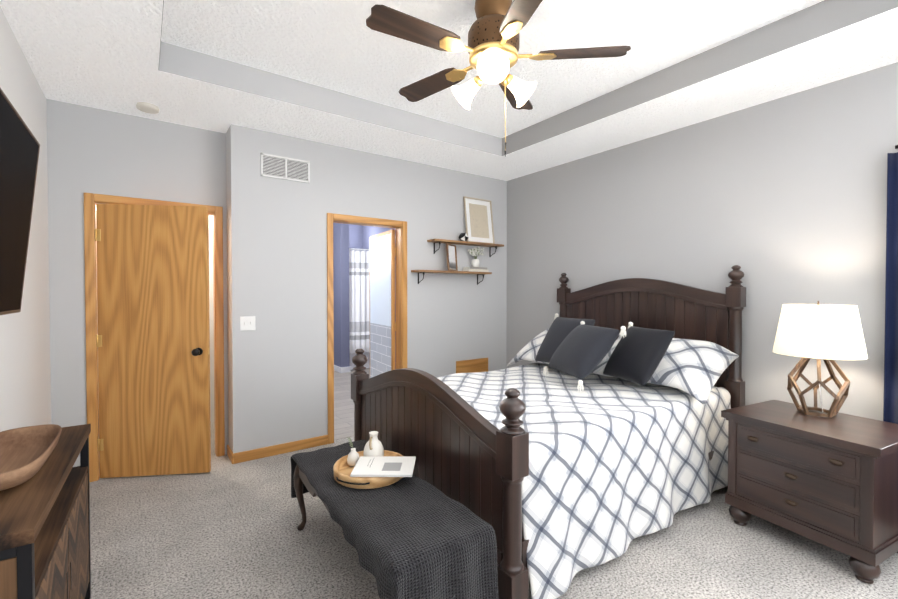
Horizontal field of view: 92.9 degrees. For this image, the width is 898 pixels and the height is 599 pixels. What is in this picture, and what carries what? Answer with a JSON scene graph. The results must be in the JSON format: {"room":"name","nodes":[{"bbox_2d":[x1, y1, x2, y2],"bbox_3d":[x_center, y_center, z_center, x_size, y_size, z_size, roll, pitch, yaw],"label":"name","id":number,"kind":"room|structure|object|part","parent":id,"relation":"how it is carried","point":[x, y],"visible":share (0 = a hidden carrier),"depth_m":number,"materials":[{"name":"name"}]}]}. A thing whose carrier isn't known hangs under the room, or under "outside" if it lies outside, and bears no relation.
{"room":"bedroom","nodes":[
{"label":"bedroom","id":0,"kind":"room"},
{"bbox_2d":[0,6,50,431],"bbox_3d":[-2.117,-0.222,1.950,0.100,3.170,6.750,-1,1,-36],"label":"wall","id":1,"kind":"structure","parent":0,"point":[25,383],"depth_m":2.48,"materials":[{"name":"white paint"}]},
{"bbox_2d":[0,88,39,314],"bbox_3d":[-1.475,-0.299,1.252,0.170,0.715,1.230,6,-3,-36],"label":"television","id":2,"kind":"object","parent":1,"relation":"attached to","point":[19,149],"visible":1,"depth_m":1.58,"materials":[{"name":"black metal"}]},
{"bbox_2d":[46,99,227,466],"bbox_3d":[-2.337,-0.245,3.386,1.218,3.170,0.100,-1,1,-36],"label":"wall","id":3,"kind":"structure","parent":0,"point":[96,151],"depth_m":3.11,"materials":[{"name":"grey paint"}]},
{"bbox_2d":[94,204,210,477],"bbox_3d":[-2.220,0.316,3.217,0.770,2.030,0.184,0,1,-8],"label":"hall door","id":4,"kind":"structure","parent":3,"relation":"in","point":[153,340],"depth_m":3.20,"materials":[{"name":"brown wood"}]},
{"bbox_2d":[84,193,224,481],"bbox_3d":[-2.312,0.283,3.412,0.896,2.113,0.132,-1,1,-36],"label":"door frame","id":5,"kind":"structure","parent":3,"relation":"attached to","point":[91,200],"depth_m":3.16,"materials":[{"name":"brown wood"}]},
{"bbox_2d":[209,130,230,447],"bbox_3d":[-2.233,-0.259,4.199,0.100,3.170,1.560,-1,1,-36],"label":"wall","id":6,"kind":"structure","parent":0,"point":[211,317],"depth_m":4.36,"materials":[{"name":"grey paint"}]},
{"bbox_2d":[333,223,362,366],"bbox_3d":[-0.542,-0.048,4.460,2.887,2.740,0.005,-1,1,-36],"label":"wall","id":7,"kind":"structure","parent":0,"point":[346,237],"depth_m":4.10,"materials":[{"name":"blue paint"}]},
{"bbox_2d":[334,365,350,372],"bbox_3d":[-2.064,1.216,7.744,0.170,0.096,0.990,-1,1,-36],"label":"baseboard","id":8,"kind":"structure","parent":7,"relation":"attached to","point":[342,369],"depth_m":7.34,"materials":[{"name":"white"}]},
{"bbox_2d":[334,368,369,439],"bbox_3d":[-1.734,1.317,6.202,3.017,0.054,4.330,-1,1,-36],"label":"floor","id":9,"kind":"structure","parent":0,"point":[343,414],"depth_m":5.18,"materials":[{"name":"grey tile"}]},
{"bbox_2d":[350,352,369,369],"bbox_3d":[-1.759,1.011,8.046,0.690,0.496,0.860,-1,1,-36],"label":"bathtub","id":10,"kind":"object","parent":9,"relation":"on","point":[367,364],"visible":0.02,"depth_m":7.70,"materials":[{"name":"white ceramic"}]},
{"bbox_2d":[228,124,506,453],"bbox_3d":[-0.558,-0.262,4.367,3.017,3.170,0.120,-1,1,-36],"label":"wall","id":11,"kind":"structure","parent":0,"point":[278,291],"depth_m":3.84,"materials":[{"name":"grey paint"}]},
{"bbox_2d":[240,316,255,330],"bbox_3d":[-1.652,0.203,3.506,0.116,0.116,0.014,-1,1,-36],"label":"switch plate","id":12,"kind":"object","parent":11,"relation":"attached to","point":[247,323],"visible":1,"depth_m":3.51,"materials":[{"name":"white plastic"}]},
{"bbox_2d":[230,435,327,463],"bbox_3d":[-1.432,1.293,3.683,0.794,0.085,0.013,-1,1,-36],"label":"baseboard","id":13,"kind":"structure","parent":11,"relation":"attached to","point":[253,454],"depth_m":3.65,"materials":[{"name":"brown wood"}]},
{"bbox_2d":[261,153,309,182],"bbox_3d":[-1.400,-1.120,3.668,0.407,0.190,0.010,-1,1,-36],"label":"air vent","id":14,"kind":"object","parent":11,"relation":"in","point":[281,167],"visible":1,"depth_m":3.66,"materials":[{"name":"grey metal"}]},
{"bbox_2d":[327,213,406,443],"bbox_3d":[-0.809,0.270,4.196,0.837,2.113,0.152,-1,1,-36],"label":"door frame","id":15,"kind":"structure","parent":11,"relation":"attached to","point":[400,227],"depth_m":4.16,"materials":[{"name":"brown wood"}]},
{"bbox_2d":[369,229,395,377],"bbox_3d":[-0.744,0.290,4.749,0.051,2.030,0.711,-1,1,-30],"label":"bathroom door","id":16,"kind":"structure","parent":11,"relation":"in","point":[382,251],"depth_m":4.67,"materials":[{"name":"white wood"}]},
{"bbox_2d":[411,270,491,284],"bbox_3d":[0.047,-0.228,4.637,0.980,0.142,0.150,-1,1,-36],"label":"shelf","id":17,"kind":"object","parent":11,"relation":"attached to","point":[449,272],"visible":1,"depth_m":4.53,"materials":[{"name":"brown wood"}]},
{"bbox_2d":[446,243,457,270],"bbox_3d":[0.033,-0.444,4.602,0.020,0.288,0.230,-4,-1,24],"label":"picture frame","id":18,"kind":"object","parent":17,"relation":"on","point":[451,250],"visible":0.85,"depth_m":4.60,"materials":[{"name":"brown wood"}]},
{"bbox_2d":[462,267,488,271],"bbox_3d":[0.298,-0.328,4.816,0.282,0.052,0.130,-1,1,-36],"label":"books","id":19,"kind":"object","parent":17,"relation":"on","point":[478,269],"visible":0.92,"depth_m":4.76,"materials":[{"name":"beige paper"}]},
{"bbox_2d":[467,247,483,266],"bbox_3d":[0.305,-0.469,4.814,0.234,0.230,0.159,-1,1,-36],"label":"potted plant","id":20,"kind":"object","parent":19,"relation":"on","point":[475,253],"visible":1,"depth_m":4.78,"materials":[{"name":"white ceramic"}]},
{"bbox_2d":[427,239,503,256],"bbox_3d":[0.205,-0.556,4.745,0.970,0.142,0.150,-1,1,-36],"label":"shelf","id":21,"kind":"object","parent":11,"relation":"attached to","point":[445,241],"visible":1,"depth_m":4.66,"materials":[{"name":"brown wood"}]},
{"bbox_2d":[459,233,468,240],"bbox_3d":[0.161,-0.679,4.711,0.106,0.099,0.106,-1,1,-36],"label":"orb","id":22,"kind":"object","parent":21,"relation":"on","point":[463,237],"visible":0.88,"depth_m":4.68,"materials":[{"name":"black metal"}]},
{"bbox_2d":[463,196,494,243],"bbox_3d":[0.347,-0.889,4.877,0.400,0.520,0.020,-1,-6,-36],"label":"frame","id":23,"kind":"object","parent":21,"relation":"on","point":[479,220],"visible":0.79,"depth_m":4.88,"materials":[{"name":"beige wood"}]},
{"bbox_2d":[456,358,487,372],"bbox_3d":[0.272,0.780,4.897,0.470,0.170,0.015,-1,1,-36],"label":"vent panel","id":24,"kind":"object","parent":11,"relation":"attached to","point":[473,365],"visible":0.9,"depth_m":4.89,"materials":[{"name":"brown wood"}]},
{"bbox_2d":[0,0,897,180],"bbox_3d":[0.195,-1.598,2.338,4.135,0.430,4.520,-1,1,-36],"label":"ceiling","id":25,"kind":"structure","parent":0,"point":[102,54],"depth_m":2.87,"materials":[{"name":"white paint"}]},
{"bbox_2d":[136,102,159,113],"bbox_3d":[-2.178,-1.378,3.087,0.140,0.034,0.140,-1,1,-36],"label":"smoke detector","id":26,"kind":"object","parent":25,"relation":"attached to","point":[146,107],"visible":1,"depth_m":3.05,"materials":[{"name":"white plastic"}]},
{"bbox_2d":[161,0,823,137],"bbox_3d":[0.231,-1.687,2.227,2.824,0.250,2.920,-1,1,-36],"label":"ceiling","id":27,"kind":"structure","parent":0,"point":[338,45],"depth_m":2.60,"materials":[{"name":"white paint"}]},
{"bbox_2d":[366,0,630,156],"bbox_3d":[0.192,-1.154,2.227,1.293,0.814,1.319,-1,1,-36],"label":"ceiling fan","id":28,"kind":"object","parent":27,"relation":"hanging from","point":[493,46],"visible":1,"depth_m":2.13,"materials":[{"name":"brown wood"}]},
{"bbox_2d":[90,420,897,598],"bbox_3d":[-0.647,1.376,3.032,4.950,0.060,6.750,-1,1,-36],"label":"floor carpet","id":29,"kind":"object","parent":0,"point":[224,528],"depth_m":2.27,"materials":[{"name":"grey carpet"}]},
{"bbox_2d":[0,424,90,598],"bbox_3d":[-1.476,0.977,1.450,0.328,0.790,1.055,-1,1,-36],"label":"sideboard","id":30,"kind":"object","parent":29,"relation":"on","point":[45,553],"visible":0.85,"depth_m":1.38,"materials":[{"name":"brown wood"}]},
{"bbox_2d":[0,424,61,490],"bbox_3d":[-1.459,0.538,1.419,0.225,0.085,0.560,-1,1,-34],"label":"dough bowl","id":31,"kind":"object","parent":30,"relation":"on","point":[25,453],"visible":1,"depth_m":1.54,"materials":[{"name":"brown wood"}]},
{"bbox_2d":[291,440,498,598],"bbox_3d":[-0.379,1.140,2.129,0.500,0.457,1.367,-1,1,-36],"label":"bench","id":32,"kind":"object","parent":29,"relation":"on","point":[414,537],"visible":0.81,"depth_m":1.71,"materials":[{"name":"grey fabric"}]},
{"bbox_2d":[333,450,402,488],"bbox_3d":[-0.406,0.880,2.217,0.402,0.056,0.376,-1,1,-36],"label":"round tray","id":33,"kind":"object","parent":32,"relation":"on","point":[342,469],"visible":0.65,"depth_m":2.07,"materials":[{"name":"brown wood"}]},
{"bbox_2d":[347,437,358,466],"bbox_3d":[-0.513,0.816,2.288,0.066,0.157,0.066,-1,1,-36],"label":"bud vase","id":34,"kind":"object","parent":33,"relation":"on","point":[353,458],"visible":0.96,"depth_m":2.27,"materials":[{"name":"white ceramic"}]},
{"bbox_2d":[363,431,383,455],"bbox_3d":[-0.407,0.811,2.320,0.110,0.166,0.121,-1,1,-36],"label":"jug vase","id":35,"kind":"object","parent":33,"relation":"on","point":[373,446],"visible":0.75,"depth_m":2.29,"materials":[{"name":"white ceramic"}]},
{"bbox_2d":[350,456,415,476],"bbox_3d":[-0.324,0.844,2.153,0.295,0.012,0.225,0,1,0],"label":"magazine","id":36,"kind":"object","parent":33,"relation":"on","point":[384,466],"visible":1,"depth_m":2.13,"materials":[{"name":"white paper"}]},
{"bbox_2d":[351,265,745,598],"bbox_3d":[0.715,0.548,3.125,2.360,1.591,1.788,-1,1,-36],"label":"bed","id":37,"kind":"object","parent":29,"relation":"on","point":[597,435],"visible":1,"depth_m":2.53,"materials":[{"name":"white fabric"}]},
{"bbox_2d":[437,363,730,598],"bbox_3d":[0.724,0.964,3.116,2.104,0.696,1.749,-1,1,-36],"label":"comforter","id":38,"kind":"object","parent":37,"relation":"on","point":[613,460],"depth_m":2.35,"materials":[{"name":"white fabric"}]},
{"bbox_2d":[721,400,897,583],"bbox_3d":[2.081,1.019,2.417,0.592,0.673,0.717,0,1,-27],"label":"nightstand","id":39,"kind":"object","parent":29,"relation":"on","point":[832,482],"visible":1,"depth_m":2.21,"materials":[{"name":"brown wood"}]},
{"bbox_2d":[773,301,867,417],"bbox_3d":[2.174,0.345,2.517,0.424,0.669,0.424,-1,1,-36],"label":"table lamp","id":40,"kind":"object","parent":39,"relation":"on","point":[826,333],"visible":1,"depth_m":2.40,"materials":[{"name":"white fabric"}]},
{"bbox_3d":[2.174,0.182,2.514,0.424,0.293,0.424,-1,1,-36],"label":"lamp shade","id":41,"kind":"part","parent":40,"relation":"part of","materials":[{"name":"white fabric"}]},
{"bbox_2d":[363,62,897,420],"bbox_3d":[0.739,-0.276,5.232,0.100,3.170,8.750,-1,1,-36],"label":"wall","id":42,"kind":"structure","parent":0,"point":[781,201],"depth_m":3.11,"materials":[{"name":"grey paint"}]},
{"bbox_3d":[2.887,-0.864,2.057,0.102,0.036,1.018,-1,1,-36],"label":"curtain rod","id":43,"kind":"object","parent":42,"relation":"attached to","visible":0},
{"bbox_2d":[883,152,897,423],"bbox_3d":[2.816,0.251,2.121,0.078,2.180,0.925,-1,1,-36],"label":"curtain","id":44,"kind":"object","parent":43,"relation":"hanging from","point":[890,410],"visible":0.54,"depth_m":2.48,"materials":[{"name":"blue fabric"}]},
{"bbox_3d":[-1.464,-0.870,7.604,0.697,0.024,0.093,-1,1,-36],"label":"shower curtain rod","id":45,"kind":"object","parent":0,"visible":0},
{"bbox_2d":[349,250,369,352],"bbox_3d":[-1.461,0.050,7.616,0.642,1.800,0.108,-1,1,-36],"label":"shower curtain","id":46,"kind":"object","parent":45,"relation":"hanging from","point":[359,303],"visible":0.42,"depth_m":7.52,"materials":[{"name":"fabric"}]}
]}

